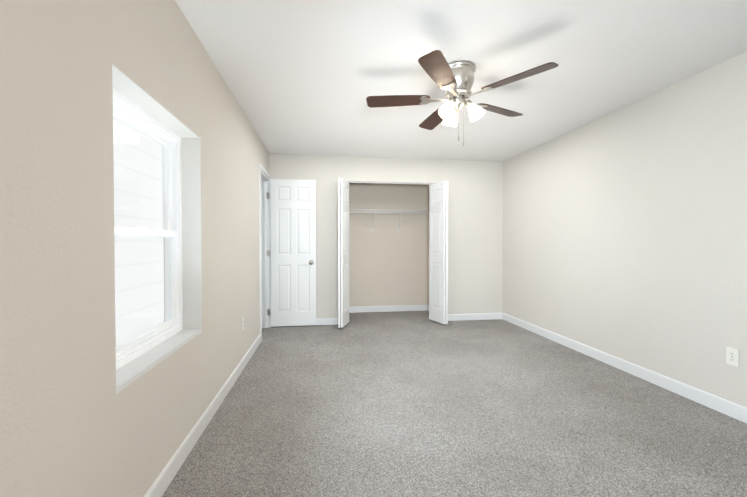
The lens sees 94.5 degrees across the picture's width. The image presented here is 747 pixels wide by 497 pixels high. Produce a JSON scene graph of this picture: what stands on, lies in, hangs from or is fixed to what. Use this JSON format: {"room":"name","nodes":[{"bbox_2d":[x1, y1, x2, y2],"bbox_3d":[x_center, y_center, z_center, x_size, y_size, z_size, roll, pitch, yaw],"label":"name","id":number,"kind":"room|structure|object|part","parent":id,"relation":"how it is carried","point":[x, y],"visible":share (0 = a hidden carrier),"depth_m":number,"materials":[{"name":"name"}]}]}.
{"room":"empty bedroom","nodes":[
{"label":"empty bedroom","id":0,"kind":"room"},
{"bbox_2d":[0,0,268,496],"bbox_3d":[-1.180,-0.072,2.084,0.220,2.440,5.590,0,1,-8],"label":"wall","id":1,"kind":"structure","parent":0,"point":[73,423],"depth_m":1.15,"materials":[{"name":"paint"}]},
{"bbox_2d":[112,64,201,369],"bbox_3d":[-1.116,-0.084,1.701,0.200,1.194,0.905,0,1,-8],"label":"window","id":2,"kind":"structure","parent":1,"relation":"in","point":[128,88],"depth_m":2.07,"materials":[{"name":"white paint"}]},
{"bbox_3d":[-1.191,-0.350,1.686,0.028,0.586,0.821,0,1,-8],"label":"window sash","id":3,"kind":"part","parent":2,"relation":"part of","materials":[{"name":"white plastic"}]},
{"bbox_3d":[-1.151,0.184,1.700,0.040,0.586,0.821,0,1,-8],"label":"window sash","id":4,"kind":"part","parent":2,"relation":"part of","materials":[{"name":"white plastic"}]},
{"bbox_2d":[116,329,201,393],"bbox_3d":[-1.073,0.523,1.716,0.114,0.020,0.905,0,1,-8],"label":"window sill","id":5,"kind":"structure","parent":1,"relation":"attached to","point":[129,373],"depth_m":1.61,"materials":[{"name":"white wood"}]},
{"bbox_2d":[144,334,260,496],"bbox_3d":[-1.019,1.103,1.792,0.012,0.100,4.690,0,1,-8],"label":"baseboard","id":6,"kind":"structure","parent":1,"relation":"attached to","point":[162,482],"depth_m":2.03,"materials":[{"name":"white wood"}]},
{"bbox_2d":[259,163,270,341],"bbox_3d":[-1.510,0.047,4.468,0.236,2.130,0.779,0,1,-8],"label":"door frame","id":7,"kind":"structure","parent":1,"relation":"attached to","point":[265,247],"depth_m":4.79,"materials":[{"name":"white wood"}]},
{"bbox_2d":[267,179,315,325],"bbox_3d":[-1.145,0.061,4.823,0.675,2.055,0.101,0,1,-8],"label":"bedroom door","id":8,"kind":"structure","parent":1,"relation":"in","point":[293,243],"depth_m":4.84,"materials":[{"name":"white wood"}]},
{"bbox_3d":[-1.460,0.077,4.792,0.043,1.704,0.014,0,1,-8],"label":"bedroom door hinges","id":9,"kind":"part","parent":8,"relation":"part of","materials":[{"name":"silver metal"}]},
{"bbox_2d":[269,154,502,317],"bbox_3d":[0.215,-0.119,5.166,3.850,2.440,0.120,0,1,-8],"label":"wall","id":10,"kind":"structure","parent":0,"point":[475,236],"depth_m":5.24,"materials":[{"name":"paint"}]},
{"bbox_2d":[271,318,337,326],"bbox_3d":[-0.973,1.055,4.948,0.990,0.100,0.012,0,1,-8],"label":"baseboard","id":11,"kind":"structure","parent":10,"relation":"attached to","point":[326,321],"depth_m":4.98,"materials":[{"name":"white wood"}]},
{"bbox_2d":[338,178,348,327],"bbox_3d":[-0.419,0.060,4.885,0.177,2.040,0.368,0,1,-8],"label":"bifold closet door","id":12,"kind":"structure","parent":10,"relation":"in","point":[343,252],"depth_m":4.74,"materials":[{"name":"white wood"}]},
{"bbox_2d":[347,181,433,184],"bbox_3d":[0.242,-0.977,5.146,1.480,0.014,0.030,0,1,-8],"label":"trim","id":13,"kind":"structure","parent":10,"relation":"attached to","point":[390,183],"depth_m":5.15,"materials":[{"name":"white wood"}]},
{"bbox_2d":[429,181,447,323],"bbox_3d":[0.953,0.058,5.079,0.167,2.040,0.368,0,1,-8],"label":"bifold closet door","id":14,"kind":"structure","parent":10,"relation":"in","point":[438,251],"depth_m":5.02,"materials":[{"name":"white wood"}]},
{"bbox_2d":[448,313,501,320],"bbox_3d":[1.497,1.049,5.299,1.040,0.100,0.012,0,1,-8],"label":"baseboard","id":15,"kind":"structure","parent":10,"relation":"attached to","point":[472,316],"depth_m":5.30,"materials":[{"name":"white wood"}]},
{"bbox_2d":[349,183,427,306],"bbox_3d":[0.123,-0.132,5.991,1.900,2.440,0.120,0,1,-8],"label":"wall","id":16,"kind":"structure","parent":0,"point":[388,263],"depth_m":5.95,"materials":[{"name":"paint"}]},
{"bbox_2d":[349,305,426,312],"bbox_3d":[0.133,1.039,5.944,1.660,0.100,0.012,0,1,-8],"label":"baseboard","id":17,"kind":"structure","parent":16,"relation":"attached to","point":[388,308],"depth_m":5.95,"materials":[{"name":"white wood"}]},
{"bbox_2d":[349,209,428,230],"bbox_3d":[0.154,-0.474,5.773,1.660,0.342,0.312,0,1,-8],"label":"closet shelf","id":18,"kind":"object","parent":16,"relation":"attached to","point":[374,211],"visible":0.75,"depth_m":5.69,"materials":[{"name":"white metal"}]},
{"bbox_2d":[428,185,428,304],"bbox_3d":[1.063,-0.127,5.705,0.120,2.440,0.710,0,1,-8],"label":"wall","id":19,"kind":"structure","parent":0,"point":[428,246],"depth_m":6.01,"materials":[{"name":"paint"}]},
{"bbox_2d":[162,311,746,496],"bbox_3d":[0.550,1.187,2.829,3.850,0.100,6.540,0,1,-8],"label":"floor","id":20,"kind":"structure","parent":0,"point":[395,404],"depth_m":2.25,"materials":[{"name":"carpet"}]},
{"bbox_2d":[175,0,746,161],"bbox_3d":[0.550,-1.353,2.790,3.850,0.100,6.540,0,1,-8],"label":"ceiling","id":21,"kind":"structure","parent":0,"point":[304,77],"depth_m":2.37,"materials":[{"name":"paint"}]},
{"bbox_2d":[366,50,557,145],"bbox_3d":[0.593,-1.018,2.547,1.285,0.562,1.235,0,1,-8],"label":"fan","id":22,"kind":"object","parent":21,"relation":"hanging from","point":[454,80],"visible":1,"depth_m":2.43,"materials":[{"name":"brown wood"}]},
{"bbox_2d":[503,51,746,407],"bbox_3d":[2.463,-0.080,2.602,0.120,2.440,5.590,0,1,-8],"label":"wall","id":23,"kind":"structure","parent":0,"point":[625,233],"depth_m":2.95,"materials":[{"name":"paint"}]},
{"bbox_2d":[502,313,746,423],"bbox_3d":[2.390,1.089,2.670,0.012,0.100,5.470,0,1,-8],"label":"baseboard","id":24,"kind":"structure","parent":23,"relation":"attached to","point":[724,406],"depth_m":2.94,"materials":[{"name":"white wood"}]},
{"bbox_2d":[726,347,738,366],"bbox_3d":[2.437,0.734,2.343,0.010,0.115,0.070,0,1,-8],"label":"electrical outlet","id":25,"kind":"object","parent":23,"relation":"attached to","point":[732,356],"visible":1,"depth_m":2.34,"materials":[{"name":"white plastic"}]},
{"label":"outside","id":26,"kind":"structure","parent":0,"visible":0},
{"bbox_2d":[113,116,163,345],"bbox_3d":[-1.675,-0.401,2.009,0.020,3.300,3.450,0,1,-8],"label":"window glass","id":27,"kind":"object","parent":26,"point":[135,177],"depth_m":2.54,"materials":[{"name":"clear glass"}]}
]}

